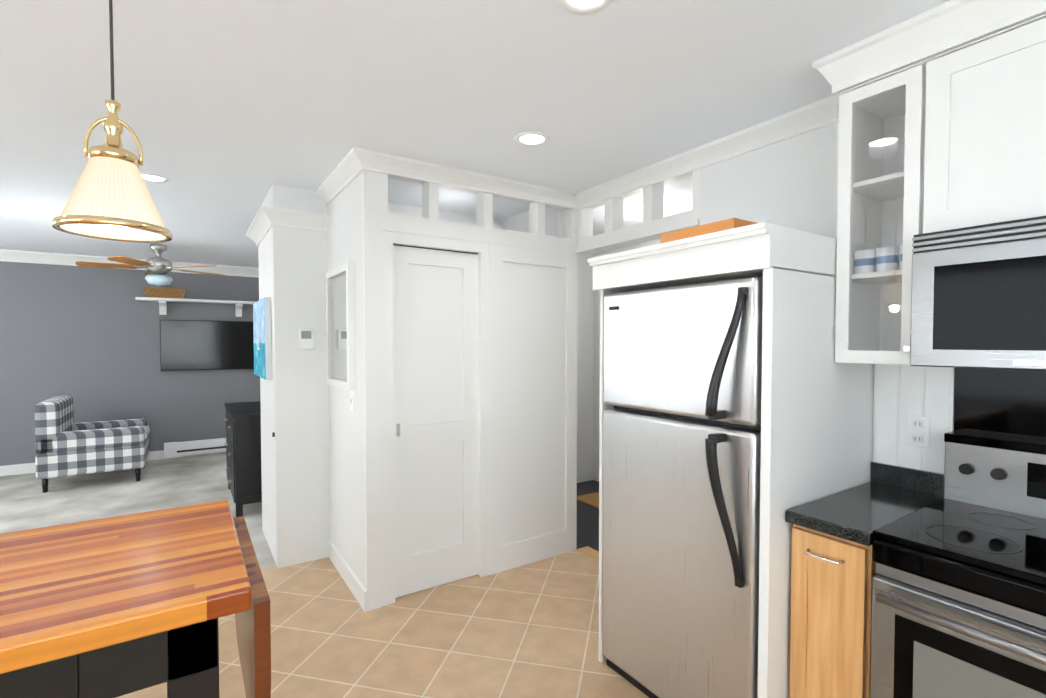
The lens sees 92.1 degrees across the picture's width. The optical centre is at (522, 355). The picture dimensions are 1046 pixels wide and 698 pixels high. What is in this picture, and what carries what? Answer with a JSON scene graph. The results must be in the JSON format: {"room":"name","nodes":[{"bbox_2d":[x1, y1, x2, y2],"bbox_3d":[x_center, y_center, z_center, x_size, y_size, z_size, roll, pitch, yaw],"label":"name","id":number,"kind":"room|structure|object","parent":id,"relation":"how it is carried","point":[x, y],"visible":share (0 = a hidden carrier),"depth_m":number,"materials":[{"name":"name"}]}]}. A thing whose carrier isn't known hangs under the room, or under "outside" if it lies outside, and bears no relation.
{"room":"kitchen","nodes":[
{"label":"kitchen","id":0,"kind":"room"},
{"bbox_2d":[0,249,259,475],"bbox_3d":[-4.723,0.068,6.148,5.800,2.460,0.180,-1,2,-34],"label":"wall","id":1,"kind":"structure","parent":0,"point":[87,339],"depth_m":5.98,"materials":[{"name":"grey paint"}]},
{"bbox_2d":[164,438,225,457],"bbox_3d":[-3.661,1.168,6.811,1.930,0.185,0.066,-1,2,-34],"label":"baseboard heater","id":2,"kind":"object","parent":1,"relation":"attached to","point":[174,449],"visible":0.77,"depth_m":6.43,"materials":[{"name":"white metal"}]},
{"bbox_2d":[135,297,255,316],"bbox_3d":[-3.638,-0.615,6.692,2.370,0.195,0.238,-1,2,-34],"label":"shelf board","id":3,"kind":"object","parent":1,"relation":"attached to","point":[238,307],"visible":0.69,"depth_m":6.27,"materials":[{"name":"white paint"}]},
{"bbox_2d":[143,287,184,298],"bbox_3d":[-4.398,-0.761,6.197,0.420,0.120,0.180,-1,2,-34],"label":"wicker basket","id":4,"kind":"object","parent":3,"relation":"on","point":[163,292],"visible":0.8,"depth_m":6.13,"materials":[{"name":"brown wicker"}]},
{"bbox_2d":[160,320,253,370],"bbox_3d":[-4.021,-0.133,6.559,1.130,0.640,0.053,-1,2,-34],"label":"wall-mounted tv","id":5,"kind":"object","parent":1,"relation":"attached to","point":[189,345],"visible":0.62,"depth_m":6.49,"materials":[{"name":"black plastic"}]},
{"bbox_2d":[0,453,275,568],"bbox_3d":[-3.585,1.393,4.466,5.600,0.100,4.100,-1,2,-34],"label":"floor","id":6,"kind":"structure","parent":0,"point":[26,503],"depth_m":4.81,"materials":[{"name":"grey carpet"}]},
{"bbox_2d":[34,396,149,492],"bbox_3d":[-4.528,0.878,5.387,0.860,0.880,0.800,-1,2,-34],"label":"plaid armchair","id":7,"kind":"object","parent":6,"relation":"on","point":[65,445],"visible":1,"depth_m":5.05,"materials":[{"name":"fabric"}]},
{"bbox_2d":[224,401,261,516],"bbox_3d":[-2.499,0.910,4.735,0.490,0.852,1.046,-1,2,-34],"label":"dresser","id":8,"kind":"object","parent":6,"relation":"on","point":[242,444],"visible":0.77,"depth_m":4.26,"materials":[{"name":"black wood"}]},
{"bbox_2d":[258,171,501,611],"bbox_3d":[-0.868,0.134,3.683,1.700,2.460,1.650,-1,2,-34],"label":"wall pillar","id":9,"kind":"structure","parent":0,"point":[313,474],"depth_m":3.29,"materials":[{"name":"white paint"}]},
{"bbox_2d":[253,297,271,379],"bbox_3d":[-1.876,-0.120,3.617,0.039,0.540,0.755,-1,2,-34],"label":"painting","id":10,"kind":"object","parent":9,"relation":"attached to","point":[262,338],"visible":1,"depth_m":3.39,"materials":[{"name":"blue fabric"}]},
{"bbox_2d":[298,329,313,348],"bbox_3d":[-1.422,-0.109,3.308,0.100,0.135,0.030,-1,2,-34],"label":"thermostat","id":11,"kind":"object","parent":9,"relation":"attached to","point":[305,338],"visible":0.98,"depth_m":3.30,"materials":[{"name":"white plastic"}]},
{"bbox_2d":[326,262,355,389],"bbox_3d":[-1.112,-0.170,3.064,0.039,0.720,0.540,-1,2,-34],"label":"mirror","id":12,"kind":"object","parent":9,"relation":"attached to","point":[340,327],"visible":1,"depth_m":3.02,"materials":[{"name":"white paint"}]},
{"bbox_2d":[350,390,354,410],"bbox_3d":[-0.992,0.262,2.915,0.018,0.115,0.070,-1,2,-34],"label":"light switch","id":13,"kind":"object","parent":9,"relation":"attached to","point":[352,404],"visible":0.98,"depth_m":2.90,"materials":[{"name":"white plastic"}]},
{"bbox_2d":[115,550,648,697],"bbox_3d":[-1.015,1.497,0.592,5.600,0.100,5.200,-1,2,-34],"label":"floor","id":14,"kind":"structure","parent":0,"point":[530,630],"depth_m":2.48,"materials":[{"name":"beige tile"}]},
{"bbox_2d":[0,500,270,697],"bbox_3d":[-1.460,0.976,1.015,1.641,0.918,0.760,-1,2,-34],"label":"drop-leaf table","id":15,"kind":"object","parent":14,"relation":"on","point":[113,607],"visible":1,"depth_m":1.11,"materials":[{"name":"brown wood"}]},
{"bbox_2d":[602,277,762,697],"bbox_3d":[0.811,0.566,2.122,0.789,1.680,0.737,-1,2,-34],"label":"fridge","id":16,"kind":"object","parent":14,"relation":"on","point":[682,376],"visible":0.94,"depth_m":1.88,"materials":[{"name":"grey metal"}]},
{"bbox_2d":[588,222,873,697],"bbox_3d":[0.836,0.489,2.135,0.770,1.832,0.826,-1,2,-34],"label":"enclosure","id":17,"kind":"object","parent":14,"relation":"on","point":[816,421],"visible":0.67,"depth_m":1.70,"materials":[{"name":"white paint"}]},
{"bbox_2d":[660,218,756,243],"bbox_3d":[0.765,-0.449,1.937,0.330,0.050,0.320,-1,2,-34],"label":"tray","id":18,"kind":"object","parent":17,"relation":"on","point":[722,225],"visible":0.19,"depth_m":1.81,"materials":[{"name":"orange wood"}]},
{"bbox_2d":[789,524,876,697],"bbox_3d":[1.181,0.980,1.733,0.655,0.872,0.231,-1,2,-34],"label":"base cabinet","id":19,"kind":"object","parent":14,"relation":"on","point":[831,615],"visible":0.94,"depth_m":1.56,"materials":[{"name":"brown wood"}]},
{"bbox_2d":[785,462,943,545],"bbox_3d":[1.189,0.483,1.720,0.640,0.114,0.245,-1,2,-34],"label":"countertop","id":20,"kind":"structure","parent":19,"relation":"on","point":[887,494],"depth_m":1.70,"materials":[{"name":"black stone"}]},
{"bbox_2d":[870,431,1045,697],"bbox_3d":[1.436,0.853,1.287,0.697,1.150,0.758,-1,2,-34],"label":"range","id":21,"kind":"object","parent":14,"relation":"on","point":[959,595],"visible":1,"depth_m":1.34,"materials":[{"name":"grey"}]},
{"bbox_2d":[363,170,577,610],"bbox_3d":[-0.261,0.148,3.156,1.470,2.460,0.100,-1,2,-34],"label":"wall","id":22,"kind":"structure","parent":0,"point":[470,367],"depth_m":3.09,"materials":[{"name":"white paint"}]},
{"bbox_2d":[314,156,361,231],"bbox_3d":[-1.108,-0.949,3.012,0.070,0.260,0.835,-1,2,-34],"label":"crown molding","id":23,"kind":"structure","parent":22,"relation":"attached to","point":[339,179],"depth_m":3.11,"materials":[{"name":"white paint"}]},
{"bbox_2d":[346,147,577,208],"bbox_3d":[-0.274,-1.036,3.014,1.465,0.085,0.070,-1,2,-34],"label":"crown molding","id":24,"kind":"structure","parent":22,"relation":"attached to","point":[355,162],"depth_m":2.92,"materials":[{"name":"white paint"}]},
{"bbox_2d":[0,0,1045,267],"bbox_3d":[-1.634,-1.119,2.632,7.100,0.100,9.600,-1,2,-34],"label":"ceiling","id":25,"kind":"structure","parent":0,"point":[230,112],"depth_m":2.01,"materials":[{"name":"white paint"}]},
{"bbox_2d":[76,244,226,285],"bbox_3d":[-3.787,-0.926,5.208,1.280,0.418,1.274,-1,2,-34],"label":"ceiling fan","id":26,"kind":"object","parent":25,"relation":"hanging from","point":[158,268],"visible":1,"depth_m":5.10,"materials":[{"name":"silver metal"}]},
{"bbox_2d":[141,173,170,182],"bbox_3d":[-2.249,-1.078,3.065,0.178,0.005,0.178,-1,2,-34],"label":"recessed light","id":27,"kind":"object","parent":25,"relation":"in","point":[155,178],"visible":0.81,"depth_m":3.08,"materials":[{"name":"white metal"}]},
{"bbox_2d":[246,205,281,245],"bbox_3d":[-1.834,-0.882,3.520,0.090,0.100,0.960,-1,2,-34],"label":"crown molding","id":28,"kind":"structure","parent":25,"relation":"attached to","point":[266,217],"depth_m":3.28,"materials":[{"name":"white paint"}]},
{"bbox_2d":[514,131,549,146],"bbox_3d":[0.044,-1.062,2.479,0.178,0.005,0.178,-1,2,-34],"label":"recessed light","id":29,"kind":"object","parent":25,"relation":"in","point":[531,139],"visible":1,"depth_m":2.47,"materials":[{"name":"white metal"}]},
{"bbox_2d":[557,0,613,14],"bbox_3d":[0.182,-1.034,1.445,0.178,0.005,0.178,-1,2,-34],"label":"recessed light","id":30,"kind":"object","parent":25,"relation":"in","point":[582,7],"visible":1,"depth_m":1.49,"materials":[{"name":"white metal"}]},
{"bbox_2d":[502,207,562,237],"bbox_3d":[-1.072,0.082,5.618,0.100,2.460,4.900,-1,2,-34],"label":"wall","id":31,"kind":"structure","parent":0,"point":[553,217],"depth_m":3.63,"materials":[{"name":"white paint"}]},
{"bbox_2d":[577,253,589,482],"bbox_3d":[0.175,0.098,5.005,1.260,2.460,0.100,-1,2,-34],"label":"wall","id":32,"kind":"structure","parent":0,"point":[588,351],"depth_m":5.25,"materials":[{"name":"white paint"}]},
{"bbox_2d":[576,480,598,560],"bbox_3d":[0.880,1.402,4.067,1.400,0.104,2.500,-1,2,-34],"label":"stairs","id":33,"kind":"structure","parent":0,"point":[587,530],"depth_m":4.07,"materials":[{"name":"brown wood"}]},
{"bbox_2d":[577,492,598,508],"bbox_3d":[0.837,1.333,4.601,0.480,0.012,0.600,-1,2,-34],"label":"doormat","id":34,"kind":"object","parent":33,"relation":"on","point":[591,499],"visible":0.14,"depth_m":4.65,"materials":[{"name":"brown fabric"}]},
{"bbox_2d":[590,239,659,481],"bbox_3d":[1.401,0.115,4.378,0.150,2.460,2.500,-1,2,-34],"label":"wall","id":35,"kind":"structure","parent":0,"point":[594,294],"depth_m":5.29,"materials":[{"name":"white paint"}]},
{"bbox_2d":[576,122,1045,473],"bbox_3d":[1.630,0.186,1.712,0.115,2.460,4.400,-1,2,-34],"label":"wall","id":36,"kind":"structure","parent":0,"point":[792,182],"depth_m":2.13,"materials":[{"name":"white paint"}]},
{"bbox_2d":[574,95,838,209],"bbox_3d":[0.854,-1.028,2.710,0.070,0.085,1.825,-1,2,-34],"label":"crown molding","id":37,"kind":"structure","parent":36,"relation":"attached to","point":[821,113],"depth_m":2.50,"materials":[{"name":"white paint"}]},
{"bbox_2d":[833,64,925,364],"bbox_3d":[1.311,-0.446,1.777,0.347,0.945,0.249,-1,2,-34],"label":"upper cabinet","id":38,"kind":"object","parent":36,"relation":"attached to","point":[881,152],"visible":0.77,"depth_m":1.77,"materials":[{"name":"white paint"}]},
{"bbox_2d":[907,415,929,447],"bbox_3d":[1.460,0.280,1.865,0.010,0.115,0.070,-1,2,-34],"label":"electrical outlet plate","id":39,"kind":"object","parent":36,"relation":"attached to","point":[918,431],"visible":1,"depth_m":1.86,"materials":[{"name":"white plastic"}]},
{"bbox_2d":[812,0,1045,233],"bbox_3d":[1.518,-0.704,1.421,0.388,0.661,1.180,-1,2,-34],"label":"upper cabinet","id":40,"kind":"object","parent":36,"relation":"attached to","point":[985,140],"visible":0.75,"depth_m":1.48,"materials":[{"name":"white paint"}]},
{"bbox_2d":[910,216,1045,370],"bbox_3d":[1.541,-0.163,1.328,0.454,0.402,0.755,-1,2,-34],"label":"over-the-range microwave","id":41,"kind":"object","parent":40,"relation":"attached to","point":[978,296],"visible":1,"depth_m":1.40,"materials":[{"name":"silver metal"}]},
{"bbox_3d":[-1.224,-1.003,1.155,0.603,0.052,0.060,-1,2,-34],"label":"fitting","id":42,"kind":"object","parent":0,"visible":0},
{"bbox_2d":[51,0,172,242],"bbox_3d":[-1.044,-0.643,1.284,0.242,0.662,0.242,-1,2,-34],"label":"pendant lamp","id":43,"kind":"object","parent":42,"relation":"hanging from","point":[110,198],"visible":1,"depth_m":1.25,"materials":[{"name":"beige glass"}]}
]}

